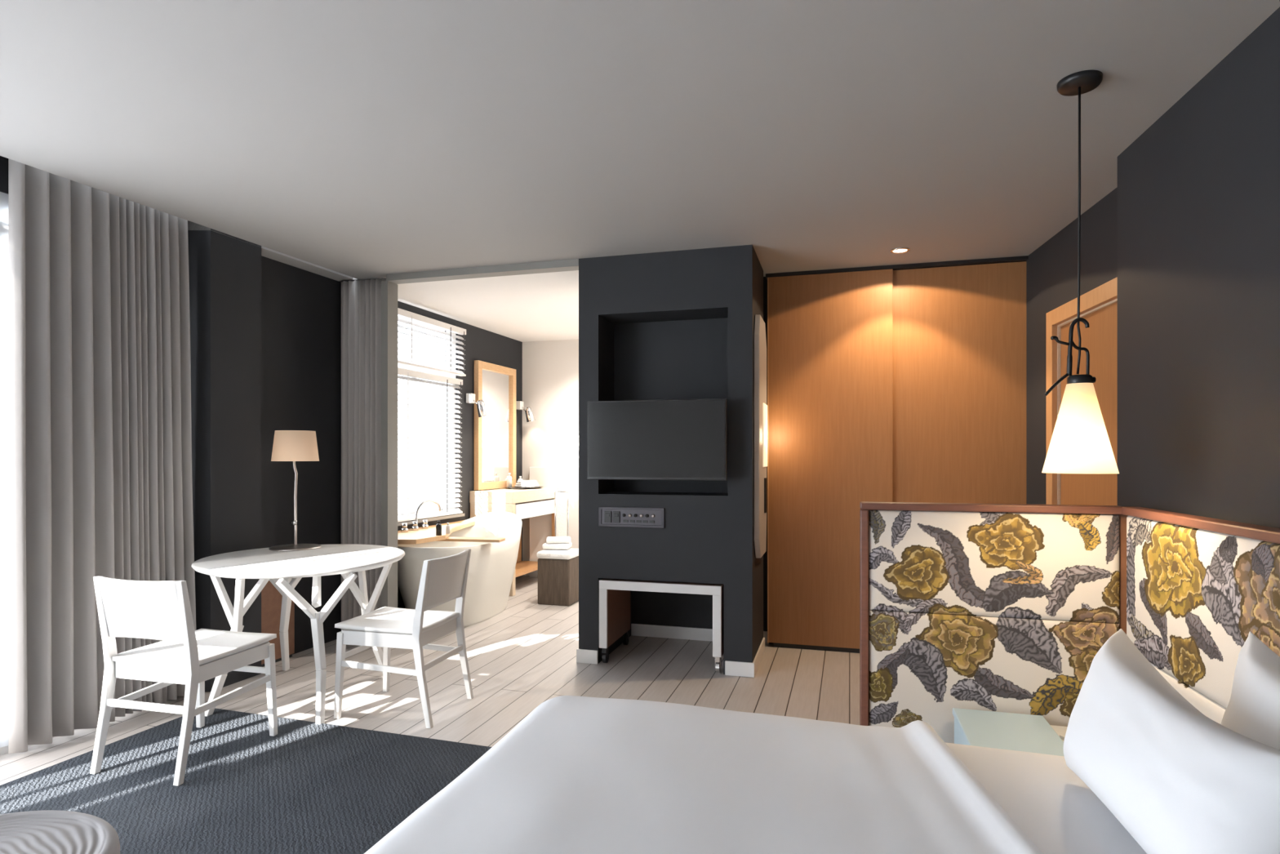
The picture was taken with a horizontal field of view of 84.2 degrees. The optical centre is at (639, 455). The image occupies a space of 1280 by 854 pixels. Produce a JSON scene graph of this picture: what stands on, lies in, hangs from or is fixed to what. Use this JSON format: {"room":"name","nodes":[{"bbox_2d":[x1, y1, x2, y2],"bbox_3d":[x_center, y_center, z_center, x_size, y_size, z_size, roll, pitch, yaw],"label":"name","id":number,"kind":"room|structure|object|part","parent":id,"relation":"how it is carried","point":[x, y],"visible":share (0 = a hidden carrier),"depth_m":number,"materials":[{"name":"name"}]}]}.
{"room":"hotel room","nodes":[
{"label":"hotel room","id":0,"kind":"room"},
{"bbox_2d":[0,155,522,691],"bbox_3d":[-2.756,-0.050,2.987,0.186,2.700,10.500,0,0,18],"label":"wall","id":1,"kind":"structure","parent":0,"point":[265,333],"depth_m":4.43,"materials":[{"name":"grey paint"}]},
{"bbox_2d":[0,191,8,747],"bbox_3d":[-2.886,0.060,2.685,0.046,2.400,2.027,0,0,18],"label":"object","id":2,"kind":"object","parent":1,"relation":"hanging from","point":[4,255],"visible":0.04,"depth_m":3.07,"materials":[{"name":"fabric"}]},
{"bbox_2d":[0,728,75,755],"bbox_3d":[-3.411,1.282,1.163,0.050,0.035,5.260,0,0,18],"label":"trim","id":3,"kind":"structure","parent":1,"relation":"attached to","point":[3,750],"depth_m":3.08,"materials":[{"name":"white"}]},
{"bbox_2d":[261,577,294,666],"bbox_3d":[-2.317,1.012,4.414,0.050,0.576,0.390,0,0,18],"label":"wood panel","id":4,"kind":"object","parent":1,"relation":"attached to","point":[271,598],"visible":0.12,"depth_m":4.43,"materials":[{"name":"brown wood"}]},
{"bbox_2d":[397,315,464,525],"bbox_3d":[-1.874,-0.302,5.900,0.105,1.715,1.356,0,0,18],"label":"window","id":5,"kind":"structure","parent":1,"relation":"in","point":[433,518],"depth_m":6.07,"materials":[{"name":"white"}]},
{"bbox_2d":[397,367,462,522],"bbox_3d":[-1.847,-0.087,5.903,0.056,1.225,1.280,0,0,18],"label":"blind","id":6,"kind":"object","parent":5,"relation":"attached to","point":[408,375],"visible":0.72,"depth_m":6.03,"materials":[{"name":"white plastic"}]},
{"bbox_3d":[-1.847,0.517,5.903,0.050,0.016,1.270,0,0,18],"label":"rail","id":7,"kind":"part","parent":6,"relation":"part of","materials":[{"name":"white"}]},
{"bbox_3d":[-1.874,0.542,5.900,0.105,0.025,1.357,0,0,18],"label":"sill","id":8,"kind":"part","parent":5,"relation":"part of","materials":[{"name":"grey"}]},
{"bbox_2d":[397,307,466,376],"bbox_3d":[-1.814,-0.945,5.893,0.056,0.430,1.280,0,0,18],"label":"blind","id":9,"kind":"object","parent":5,"relation":"attached to","point":[406,314],"visible":0.66,"depth_m":5.99,"materials":[{"name":"white"}]},
{"bbox_3d":[-1.814,-0.738,5.893,0.050,0.016,1.270,0,0,18],"label":"rail","id":10,"kind":"part","parent":9,"relation":"part of","materials":[{"name":"white"}]},
{"bbox_2d":[466,393,488,417],"bbox_3d":[-1.525,-0.472,6.648,0.204,0.226,0.092,0,0,6],"label":"wall sconce","id":11,"kind":"object","parent":1,"relation":"attached to","point":[470,397],"visible":1,"depth_m":6.61,"materials":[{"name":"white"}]},
{"bbox_2d":[474,360,515,489],"bbox_3d":[-1.447,-0.292,7.119,0.050,1.240,0.765,0,0,18],"label":"wall mirror","id":12,"kind":"object","parent":1,"relation":"attached to","point":[495,433],"visible":0.8,"depth_m":7.08,"materials":[{"name":"beige mirror"}]},
{"bbox_2d":[482,368,511,482],"bbox_3d":[-1.453,-0.292,7.121,0.012,1.110,0.635,0,0,18],"label":"mirror glass","id":13,"kind":"object","parent":12,"relation":"attached to","point":[496,383],"depth_m":7.13,"materials":[{"name":"white mirror"}]},
{"bbox_2d":[515,400,535,422],"bbox_3d":[-1.224,-0.472,7.588,0.204,0.226,0.092,0,0,6],"label":"wall sconce","id":14,"kind":"object","parent":1,"relation":"attached to","point":[519,404],"visible":0.96,"depth_m":7.55,"materials":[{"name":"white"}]},
{"bbox_2d":[0,574,859,785],"bbox_3d":[-0.600,1.350,3.300,8.000,0.100,11.400,0,0,0],"label":"floor","id":15,"kind":"structure","parent":0,"point":[522,657],"depth_m":4.01,"materials":[{"name":"wood"}]},
{"bbox_2d":[0,707,491,853],"bbox_3d":[-1.905,1.297,1.882,1.794,0.006,3.204,0,0,16],"label":"area rug","id":16,"kind":"object","parent":15,"relation":"on","point":[308,787],"visible":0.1,"depth_m":2.78,"materials":[{"name":"grey carpet"}]},
{"bbox_2d":[0,809,119,853],"bbox_3d":[-1.395,1.063,1.406,0.594,0.449,0.572,0,0,0],"label":"stump side table","id":17,"kind":"object","parent":16,"relation":"on","point":[44,831],"visible":1,"depth_m":1.58,"materials":[{"name":"grey wood"}]},
{"bbox_2d":[89,575,277,786],"bbox_3d":[-1.960,0.894,3.083,0.444,0.802,0.538,0,0,14],"label":"dining chair","id":18,"kind":"object","parent":16,"relation":"on","point":[160,610],"visible":1,"depth_m":2.90,"materials":[{"name":"white paint"}]},
{"bbox_3d":[-2.215,0.894,2.927,0.026,0.800,0.104,0,0,14],"label":"leg","id":19,"kind":"part","parent":18,"relation":"part of","materials":[{"name":"white paint"}]},
{"bbox_3d":[-2.016,0.622,2.861,0.404,0.258,0.081,0,0,14],"label":"backrest","id":20,"kind":"part","parent":18,"relation":"part of","materials":[{"name":"white paint"}]},
{"bbox_3d":[-1.809,0.894,2.826,0.026,0.800,0.104,0,0,14],"label":"leg","id":21,"kind":"part","parent":18,"relation":"part of","materials":[{"name":"white paint"}]},
{"bbox_3d":[-1.953,0.892,3.115,0.416,0.068,0.428,0,0,14],"label":"seat frame","id":22,"kind":"part","parent":18,"relation":"part of","materials":[{"name":"white paint"}]},
{"bbox_3d":[-1.951,0.847,3.120,0.426,0.041,0.460,0,0,14],"label":"seat","id":23,"kind":"part","parent":18,"relation":"part of","materials":[{"name":"white paint"}]},
{"bbox_3d":[-2.095,1.081,3.369,0.040,0.427,0.048,0,0,14],"label":"leg","id":24,"kind":"part","parent":18,"relation":"part of","materials":[{"name":"white paint"}]},
{"bbox_3d":[-1.707,1.081,3.272,0.040,0.427,0.048,0,0,14],"label":"leg","id":25,"kind":"part","parent":18,"relation":"part of","materials":[{"name":"white paint"}]},
{"bbox_2d":[191,543,404,724],"bbox_3d":[-1.825,0.924,3.850,1.040,0.762,1.040,0,0,16],"label":"dining table","id":26,"kind":"object","parent":15,"relation":"on","point":[264,564],"visible":0.85,"depth_m":3.59,"materials":[{"name":"white paint"}]},
{"bbox_2d":[268,430,321,551],"bbox_3d":[-2.030,0.198,4.170,0.280,0.690,0.280,0,0,0],"label":"table lamp","id":27,"kind":"object","parent":26,"relation":"on","point":[294,446],"visible":1,"depth_m":4.08,"materials":[{"name":"brushed nickel"},{"name":"fabric"}]},
{"bbox_2d":[289,520,297,524],"bbox_3d":[-2.040,0.393,4.170,0.040,0.030,0.026,0,0,0],"label":"switch","id":28,"kind":"object","parent":27,"relation":"attached to","point":[294,522],"depth_m":4.16,"materials":[{"name":"silver metal"}]},
{"bbox_3d":[-2.030,-0.058,4.170,0.256,0.178,0.256,0,0,0],"label":"lamp shade","id":29,"kind":"part","parent":27,"relation":"part of","materials":[{"name":"beige fabric"}]},
{"bbox_2d":[381,280,397,607],"bbox_3d":[-1.734,0.051,4.901,0.053,2.497,0.116,0,0,16],"label":"trim","id":30,"kind":"structure","parent":15,"relation":"on","point":[388,289],"depth_m":4.86,"materials":[{"name":"grey paint"}]},
{"bbox_2d":[333,548,473,728],"bbox_3d":[-1.203,0.900,3.650,0.538,0.802,0.444,0,0,14],"label":"dining chair","id":31,"kind":"object","parent":15,"relation":"on","point":[442,580],"visible":1,"depth_m":3.50,"materials":[{"name":"white paint"}]},
{"bbox_3d":[-1.488,1.087,3.512,0.048,0.427,0.040,0,0,14],"label":"leg","id":32,"kind":"part","parent":31,"relation":"part of","materials":[{"name":"white paint"}]},
{"bbox_3d":[-1.394,1.087,3.901,0.048,0.427,0.040,0,0,13],"label":"leg","id":33,"kind":"part","parent":31,"relation":"part of","materials":[{"name":"white paint"}]},
{"bbox_3d":[-1.240,0.853,3.659,0.460,0.041,0.426,0,0,14],"label":"seat","id":34,"kind":"part","parent":31,"relation":"part of","materials":[{"name":"white paint"}]},
{"bbox_3d":[-1.235,0.898,3.657,0.428,0.068,0.416,0,0,13],"label":"seat frame","id":35,"kind":"part","parent":31,"relation":"part of","materials":[{"name":"white paint"}]},
{"bbox_3d":[-1.045,0.900,3.397,0.104,0.800,0.026,0,0,13],"label":"leg","id":36,"kind":"part","parent":31,"relation":"part of","materials":[{"name":"white paint"}]},
{"bbox_3d":[-0.980,0.627,3.596,0.081,0.258,0.404,0,0,13],"label":"backrest","id":37,"kind":"part","parent":31,"relation":"part of","materials":[{"name":"white paint"}]},
{"bbox_3d":[-0.947,0.900,3.803,0.104,0.800,0.026,0,0,14],"label":"leg","id":38,"kind":"part","parent":31,"relation":"part of","materials":[{"name":"white paint"}]},
{"bbox_2d":[397,511,522,626],"bbox_3d":[-1.460,0.908,5.800,0.760,0.785,1.560,0,0,14],"label":"bathtub","id":39,"kind":"object","parent":15,"relation":"on","point":[491,567],"visible":0.59,"depth_m":5.54,"materials":[{"name":"white ceramic"}]},
{"bbox_2d":[397,520,475,544],"bbox_3d":[-1.626,0.615,5.787,0.548,0.034,1.636,0,0,16],"label":"deck","id":40,"kind":"object","parent":39,"relation":"on","point":[422,535],"visible":0.66,"depth_m":5.45,"materials":[{"name":"white wood"}]},
{"bbox_2d":[400,498,441,532],"bbox_3d":[-1.815,0.475,5.657,0.124,0.246,0.565,0,0,23],"label":"mixer","id":41,"kind":"object","parent":40,"relation":"on","point":[415,526],"visible":0.94,"depth_m":5.71,"materials":[{"name":"silver metal"}]},
{"bbox_3d":[-1.847,0.563,5.552,0.052,0.070,0.052,0,0,14],"label":"handle","id":42,"kind":"part","parent":41,"relation":"part of","materials":[{"name":"silver metal"}]},
{"bbox_3d":[-1.811,0.563,5.698,0.052,0.070,0.052,0,0,14],"label":"handle","id":43,"kind":"part","parent":41,"relation":"part of","materials":[{"name":"silver metal"}]},
{"bbox_3d":[-1.775,0.563,5.843,0.052,0.070,0.052,0,0,14],"label":"handle","id":44,"kind":"part","parent":41,"relation":"part of","materials":[{"name":"silver metal"}]},
{"bbox_3d":[-1.733,0.475,5.800,0.026,0.246,0.248,0,0,41],"label":"spout","id":45,"kind":"part","parent":41,"relation":"part of","materials":[{"name":"silver metal"}]},
{"bbox_2d":[435,520,441,535],"bbox_3d":[-1.515,0.543,5.330,0.042,0.110,0.042,0,0,16],"label":"bottle","id":46,"kind":"object","parent":40,"relation":"on","point":[438,526],"visible":1,"depth_m":5.31,"materials":[{"name":"black"}]},
{"bbox_2d":[445,522,450,533],"bbox_3d":[-1.475,0.555,5.440,0.034,0.085,0.034,0,0,16],"label":"bottle","id":47,"kind":"object","parent":40,"relation":"on","point":[447,526],"visible":1,"depth_m":5.43,"materials":[{"name":"white plastic"}]},
{"bbox_2d":[436,536,505,542],"bbox_3d":[-1.310,0.646,5.470,0.520,0.020,0.130,0,0,10],"label":"board","id":48,"kind":"object","parent":39,"relation":"on","point":[449,538],"visible":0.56,"depth_m":5.42,"materials":[{"name":"brown wood"}]},
{"bbox_2d":[469,487,557,595],"bbox_3d":[-1.238,0.817,7.106,0.460,0.966,1.020,0,0,18],"label":"vanity","id":49,"kind":"object","parent":15,"relation":"on","point":[524,503],"depth_m":6.72,"materials":[{"name":"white wood"}]},
{"bbox_3d":[-1.384,0.872,6.649,0.450,0.856,0.060,0,0,18],"label":"panel","id":50,"kind":"part","parent":49,"relation":"part of","materials":[{"name":"brown wood"}]},
{"bbox_2d":[469,487,557,503],"bbox_3d":[-1.238,0.389,7.106,0.460,0.110,1.020,0,0,18],"label":"countertop","id":51,"kind":"structure","parent":49,"relation":"on","point":[500,495],"depth_m":6.68,"materials":[{"name":"white ceramic"}]},
{"bbox_3d":[-1.425,0.880,7.176,0.030,0.560,0.900,0,0,18],"label":"panel","id":52,"kind":"part","parent":49,"relation":"part of","materials":[{"name":"brown wood"}]},
{"bbox_2d":[506,485,542,488],"bbox_3d":[-1.173,0.326,7.242,0.336,0.014,0.504,0,0,18],"label":"serving tray","id":53,"kind":"object","parent":49,"relation":"on","point":[540,486],"visible":0.88,"depth_m":7.26,"materials":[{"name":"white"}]},
{"bbox_2d":[506,472,511,488],"bbox_3d":[-1.334,0.253,7.231,0.052,0.160,0.052,0,0,16],"label":"bottle","id":54,"kind":"object","parent":53,"relation":"on","point":[508,477],"visible":0.95,"depth_m":7.21,"materials":[{"name":"white plastic"}]},
{"bbox_2d":[515,480,539,487],"bbox_3d":[-1.154,0.283,7.236,0.220,0.064,0.160,0,0,16],"label":"folded towel","id":55,"kind":"object","parent":53,"relation":"on","point":[532,483],"visible":1,"depth_m":7.18,"materials":[{"name":"white fabric"}]},
{"bbox_2d":[515,560,537,577],"bbox_3d":[-1.235,1.140,7.115,0.340,0.030,0.900,0,0,18],"label":"shelf","id":56,"kind":"object","parent":49,"relation":"attached to","point":[522,567],"depth_m":7.16,"materials":[{"name":"brown wood"}]},
{"bbox_3d":[-1.225,0.530,7.112,0.420,0.145,0.880,0,0,18],"label":"drawer","id":57,"kind":"part","parent":49,"relation":"part of","materials":[{"name":"white wood"}]},
{"bbox_3d":[-0.902,0.872,7.497,0.050,0.856,0.050,0,0,18],"label":"leg","id":58,"kind":"part","parent":49,"relation":"part of","materials":[{"name":"brown wood"}]},
{"bbox_2d":[536,547,578,605],"bbox_3d":[-0.715,1.069,6.300,0.320,0.463,0.320,0,0,16],"label":"wooden stool","id":59,"kind":"object","parent":15,"relation":"on","point":[557,569],"visible":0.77,"depth_m":6.16,"materials":[{"name":"brown wood"}]},
{"bbox_2d":[542,536,572,549],"bbox_3d":[-0.738,0.784,6.388,0.252,0.098,0.216,0,0,5],"label":"towel stack","id":60,"kind":"object","parent":59,"relation":"on","point":[552,542],"visible":1,"depth_m":6.30,"materials":[{"name":"white fabric"}]},
{"bbox_2d":[554,491,568,536],"bbox_3d":[-0.800,0.831,7.200,0.180,0.939,0.180,0,0,0],"label":"towel rail","id":61,"kind":"object","parent":15,"relation":"on","point":[567,492],"visible":0.26,"depth_m":7.19,"materials":[{"name":"silver metal"}]},
{"bbox_2d":[555,489,566,536],"bbox_3d":[-0.800,0.610,7.200,0.105,0.521,0.052,0,0,0],"label":"hanging towel","id":62,"kind":"object","parent":61,"relation":"hanging from","point":[561,497],"visible":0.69,"depth_m":7.17,"materials":[{"name":"white fabric"}]},
{"bbox_2d":[599,577,723,672],"bbox_3d":[0.184,1.037,4.553,0.766,0.526,0.527,0,0,16],"label":"table","id":63,"kind":"object","parent":15,"relation":"on","point":[614,593],"visible":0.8,"depth_m":4.38,"materials":[{"name":"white wood"}]},
{"bbox_3d":[-0.158,1.012,4.655,0.050,0.367,0.500,0,0,16],"label":"panel","id":64,"kind":"part","parent":63,"relation":"part of","materials":[{"name":"brown wood"}]},
{"bbox_3d":[0.529,1.012,4.460,0.050,0.367,0.500,0,0,16],"label":"panel","id":65,"kind":"part","parent":63,"relation":"part of","materials":[{"name":"brown wood"}]},
{"bbox_2d":[952,707,1067,755],"bbox_3d":[1.450,1.145,2.505,0.575,0.310,0.425,0,0,15],"label":"nightstand","id":66,"kind":"object","parent":15,"relation":"on","point":[1032,733],"visible":0.17,"depth_m":2.56,"materials":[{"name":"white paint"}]},
{"bbox_2d":[1050,724,1067,741],"bbox_3d":[1.610,1.150,2.474,0.250,0.260,0.380,0,0,15],"label":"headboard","id":67,"kind":"object","parent":66,"relation":"attached to","point":[1060,730],"depth_m":2.64,"materials":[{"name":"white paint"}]},
{"bbox_2d":[1059,733,1065,740],"bbox_3d":[1.579,1.013,2.493,0.100,0.012,0.150,0,0,-12],"label":"notepad","id":68,"kind":"object","parent":66,"relation":"on","point":[1062,736],"visible":0.1,"depth_m":2.54,"materials":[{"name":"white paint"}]},
{"bbox_2d":[859,501,1279,743],"bbox_3d":[1.240,0.745,2.158,1.068,1.106,1.387,0,0,16],"label":"headboard","id":69,"kind":"object","parent":15,"relation":"on","point":[997,607],"visible":0.66,"depth_m":2.72,"materials":[{"name":"multicoloured fabric"}]},
{"bbox_3d":[0.925,0.760,2.922,0.033,1.080,0.067,0,0,16],"label":"post","id":70,"kind":"part","parent":69,"relation":"part of","materials":[{"name":"brown wood"}]},
{"bbox_3d":[1.366,0.205,2.802,0.947,0.030,0.067,0,0,15],"label":"rail","id":71,"kind":"part","parent":69,"relation":"part of","materials":[{"name":"brown wood"}]},
{"bbox_3d":[1.682,0.205,2.001,0.067,0.030,1.337,0,0,13],"label":"rail","id":72,"kind":"part","parent":69,"relation":"part of","materials":[{"name":"brown wood"}]},
{"bbox_3d":[0.423,1.016,1.026,1.780,0.543,1.640,0,0,15],"label":"bed","id":73,"kind":"object","parent":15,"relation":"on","visible":0},
{"bbox_2d":[364,695,1043,853],"bbox_3d":[0.051,0.919,1.125,1.318,0.530,1.870,0,0,16],"label":"duvet","id":74,"kind":"object","parent":73,"relation":"on","point":[576,775],"visible":1,"depth_m":1.43,"materials":[{"name":"white fabric"}]},
{"bbox_2d":[945,742,1146,853],"bbox_3d":[0.809,0.904,0.921,0.983,0.375,1.823,0,0,16],"label":"sheet","id":75,"kind":"object","parent":73,"relation":"on","point":[1054,807],"visible":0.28,"depth_m":1.48,"materials":[{"name":"white fabric"}]},
{"bbox_2d":[1062,628,1279,853],"bbox_3d":[0.977,0.571,1.289,0.268,0.280,1.037,0,0,16],"label":"pillow","id":76,"kind":"object","parent":75,"relation":"on","point":[1180,780],"visible":1,"depth_m":1.18,"materials":[{"name":"white fabric"}]},
{"bbox_2d":[1220,631,1279,749],"bbox_3d":[1.220,0.549,1.195,0.236,0.296,0.915,0,0,16],"label":"pillow","id":77,"kind":"object","parent":75,"relation":"on","point":[1252,711],"visible":0.53,"depth_m":1.41,"materials":[{"name":"white fabric"}]},
{"bbox_2d":[522,339,578,575],"bbox_3d":[-0.213,-0.050,7.478,2.352,2.700,0.120,0,0,16],"label":"wall","id":78,"kind":"structure","parent":0,"point":[550,368],"depth_m":7.64,"materials":[{"name":"white paint"}]},
{"bbox_2d":[529,466,578,577],"bbox_3d":[-0.394,0.710,7.415,1.623,1.180,0.100,0,0,16],"label":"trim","id":79,"kind":"structure","parent":78,"relation":"attached to","point":[566,478],"depth_m":7.52,"materials":[{"name":"white paint"}]},
{"bbox_2d":[0,0,1279,342],"bbox_3d":[0.760,-1.322,2.103,7.620,0.160,11.217,0,0,16],"label":"ceiling","id":80,"kind":"structure","parent":0,"point":[340,140],"depth_m":2.63,"materials":[{"name":"grey paint"}]},
{"bbox_2d":[341,278,386,629],"bbox_3d":[-1.922,0.025,4.952,0.404,2.510,0.065,0,0,16],"label":"curtain","id":81,"kind":"object","parent":80,"relation":"hanging from","point":[361,300],"visible":0.68,"depth_m":4.96,"materials":[{"name":"grey fabric"}]},
{"bbox_2d":[386,258,578,284],"bbox_3d":[-1.048,-1.220,4.699,1.402,0.045,0.100,0,0,16],"label":"trim","id":82,"kind":"structure","parent":80,"relation":"attached to","point":[572,264],"depth_m":4.66,"materials":[{"name":"grey paint"}]},
{"bbox_2d":[765,255,1028,279],"bbox_3d":[1.646,-1.230,4.640,1.620,0.023,0.070,0,0,16],"label":"door track","id":83,"kind":"object","parent":80,"relation":"attached to","point":[1015,259],"visible":0.86,"depth_m":4.57,"materials":[{"name":"black metal"}]},
{"bbox_2d":[767,268,893,653],"bbox_3d":[1.260,0.043,4.724,0.806,2.515,0.034,0,0,16],"label":"sliding door","id":84,"kind":"structure","parent":83,"relation":"hanging from","point":[830,335],"depth_m":4.72,"materials":[{"name":"brown wood"}]},
{"bbox_2d":[893,261,1026,503],"bbox_3d":[2.030,0.043,4.545,0.812,2.515,0.035,0,0,16],"label":"sliding door","id":85,"kind":"structure","parent":83,"relation":"hanging from","point":[959,332],"depth_m":4.53,"materials":[{"name":"brown wood"}]},
{"bbox_2d":[889,247,910,253],"bbox_3d":[1.569,-1.238,4.271,0.114,0.008,0.114,0,0,16],"label":"recessed light","id":86,"kind":"object","parent":80,"relation":"in","point":[899,250],"visible":1,"depth_m":4.27,"materials":[{"name":"white glass"}]},
{"bbox_2d":[1041,70,1119,473],"bbox_3d":[1.451,-0.593,2.343,0.226,1.299,0.218,0,0,0],"label":"pendant lamp","id":87,"kind":"object","parent":80,"relation":"hanging from","point":[1080,443],"visible":1,"depth_m":2.30,"materials":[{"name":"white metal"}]},
{"bbox_3d":[1.379,-0.236,2.343,0.081,0.076,0.010,0,0,0],"label":"lever","id":88,"kind":"part","parent":87,"relation":"part of","materials":[{"name":"black metal"}]},
{"bbox_3d":[1.452,-0.746,2.343,0.015,0.952,0.008,0,0,0],"label":"cord","id":89,"kind":"part","parent":87,"relation":"part of","materials":[{"name":"black metal"}]},
{"bbox_3d":[1.455,-0.091,2.343,0.218,0.295,0.218,0,0,0],"label":"lamp shade","id":90,"kind":"part","parent":87,"relation":"part of","materials":[{"name":"beige"}]},
{"bbox_3d":[1.455,-0.324,2.343,0.064,0.116,0.010,0,0,0],"label":"handle","id":91,"kind":"part","parent":87,"relation":"part of","materials":[{"name":"black metal"}]},
{"bbox_3d":[-2.909,-1.310,2.443,0.086,0.020,3.024,0,0,16],"label":"rail","id":92,"kind":"object","parent":80,"relation":"attached to","visible":0},
{"bbox_2d":[8,158,195,753],"bbox_3d":[-2.559,-0.015,3.434,0.140,2.570,0.872,0,0,16],"label":"curtain","id":93,"kind":"object","parent":92,"relation":"hanging from","point":[100,482],"visible":0.82,"depth_m":3.29,"materials":[{"name":"grey fabric"}]},
{"bbox_2d":[578,244,763,674],"bbox_3d":[0.247,0.029,4.696,1.098,2.542,0.812,0,0,16],"label":"wall column","id":94,"kind":"structure","parent":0,"point":[675,324],"depth_m":4.38,"materials":[{"name":"grey paint"}]},
{"bbox_2d":[576,648,597,664],"bbox_3d":[-0.332,1.258,4.438,0.141,0.085,0.012,0,0,16],"label":"baseboard","id":95,"kind":"structure","parent":94,"relation":"attached to","point":[583,655],"depth_m":4.43,"materials":[{"name":"white wood"}]},
{"bbox_2d":[598,506,664,528],"bbox_3d":[-0.055,0.378,4.356,0.420,0.122,0.019,0,0,16],"label":"panel","id":96,"kind":"object","parent":94,"relation":"attached to","point":[624,517],"visible":1,"depth_m":4.35,"materials":[{"name":"grey plastic"}]},
{"bbox_2d":[604,511,611,522],"bbox_3d":[-0.200,0.378,4.394,0.045,0.070,0.014,0,0,16],"label":"socket","id":97,"kind":"object","parent":96,"relation":"attached to","point":[607,514],"depth_m":4.39,"materials":[{"name":"black plastic"}]},
{"bbox_2d":[613,511,620,522],"bbox_3d":[-0.147,0.378,4.379,0.045,0.070,0.014,0,0,16],"label":"socket","id":98,"kind":"object","parent":96,"relation":"attached to","point":[616,514],"depth_m":4.38,"materials":[{"name":"black plastic"}]},
{"bbox_3d":[-0.053,0.378,4.361,0.390,0.092,0.006,0,0,16],"label":"plate","id":99,"kind":"part","parent":96,"relation":"part of","materials":[{"name":"grey"}]},
{"bbox_2d":[586,398,727,480],"bbox_3d":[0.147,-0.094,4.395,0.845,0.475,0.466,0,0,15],"label":"television","id":100,"kind":"object","parent":94,"relation":"attached to","point":[658,439],"visible":1,"depth_m":4.16,"materials":[{"name":"black plastic"}]},
{"bbox_2d":[724,637,764,677],"bbox_3d":[0.674,1.258,4.465,0.173,0.085,0.614,0,0,16],"label":"baseboard","id":101,"kind":"structure","parent":94,"relation":"attached to","point":[740,668],"depth_m":4.18,"materials":[{"name":"white wood"}]},
{"bbox_2d":[754,314,767,558],"bbox_3d":[0.759,-0.115,4.416,0.042,1.470,0.457,0,0,16],"label":"wall mirror","id":102,"kind":"object","parent":94,"relation":"attached to","point":[760,340],"visible":1,"depth_m":4.26,"materials":[{"name":"grey"}]},
{"bbox_3d":[0.795,0.250,4.488,0.012,0.220,0.050,0,0,16],"label":"handle","id":103,"kind":"part","parent":102,"relation":"part of","materials":[{"name":"black metal"}]},
{"bbox_2d":[763,402,767,466],"bbox_3d":[0.796,-0.130,4.499,0.008,0.400,0.220,0,0,16],"label":"diffuser","id":104,"kind":"object","parent":102,"relation":"attached to","point":[765,406],"depth_m":4.47,"materials":[{"name":"beige"}]},
{"bbox_2d":[763,276,773,644],"bbox_3d":[1.685,-0.050,4.740,2.285,2.700,0.120,0,0,16],"label":"wall","id":105,"kind":"structure","parent":0,"point":[765,281],"depth_m":4.91,"materials":[{"name":"grey paint"}]},
{"bbox_2d":[631,623,712,640],"bbox_3d":[0.317,1.258,5.021,0.789,0.085,0.015,0,0,16],"label":"baseboard","id":106,"kind":"structure","parent":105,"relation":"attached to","point":[637,629],"depth_m":5.04,"materials":[{"name":"white"}]},
{"bbox_2d":[763,631,768,644],"bbox_3d":[0.847,1.258,4.905,0.094,0.085,0.014,0,0,16],"label":"baseboard","id":107,"kind":"structure","parent":105,"relation":"attached to","point":[765,633],"depth_m":4.89,"materials":[{"name":"white"}]},
{"bbox_2d":[1026,186,1117,504],"bbox_3d":[2.365,-0.050,3.814,0.120,2.700,1.880,0,0,10],"label":"wall","id":108,"kind":"structure","parent":0,"point":[1051,268],"depth_m":4.06,"materials":[{"name":"grey paint"}]},
{"bbox_2d":[1045,276,1117,505],"bbox_3d":[2.313,0.240,3.601,0.123,2.120,0.979,0,0,10],"label":"door","id":109,"kind":"structure","parent":108,"relation":"in","point":[1099,305],"depth_m":3.61,"materials":[{"name":"brown wood"}]},
{"bbox_2d":[1117,7,1279,528],"bbox_3d":[1.710,-0.050,0.335,0.569,2.700,5.311,0,0,12],"label":"wall","id":110,"kind":"structure","parent":0,"point":[1198,191],"depth_m":2.31,"materials":[{"name":"grey paint"}]}
]}

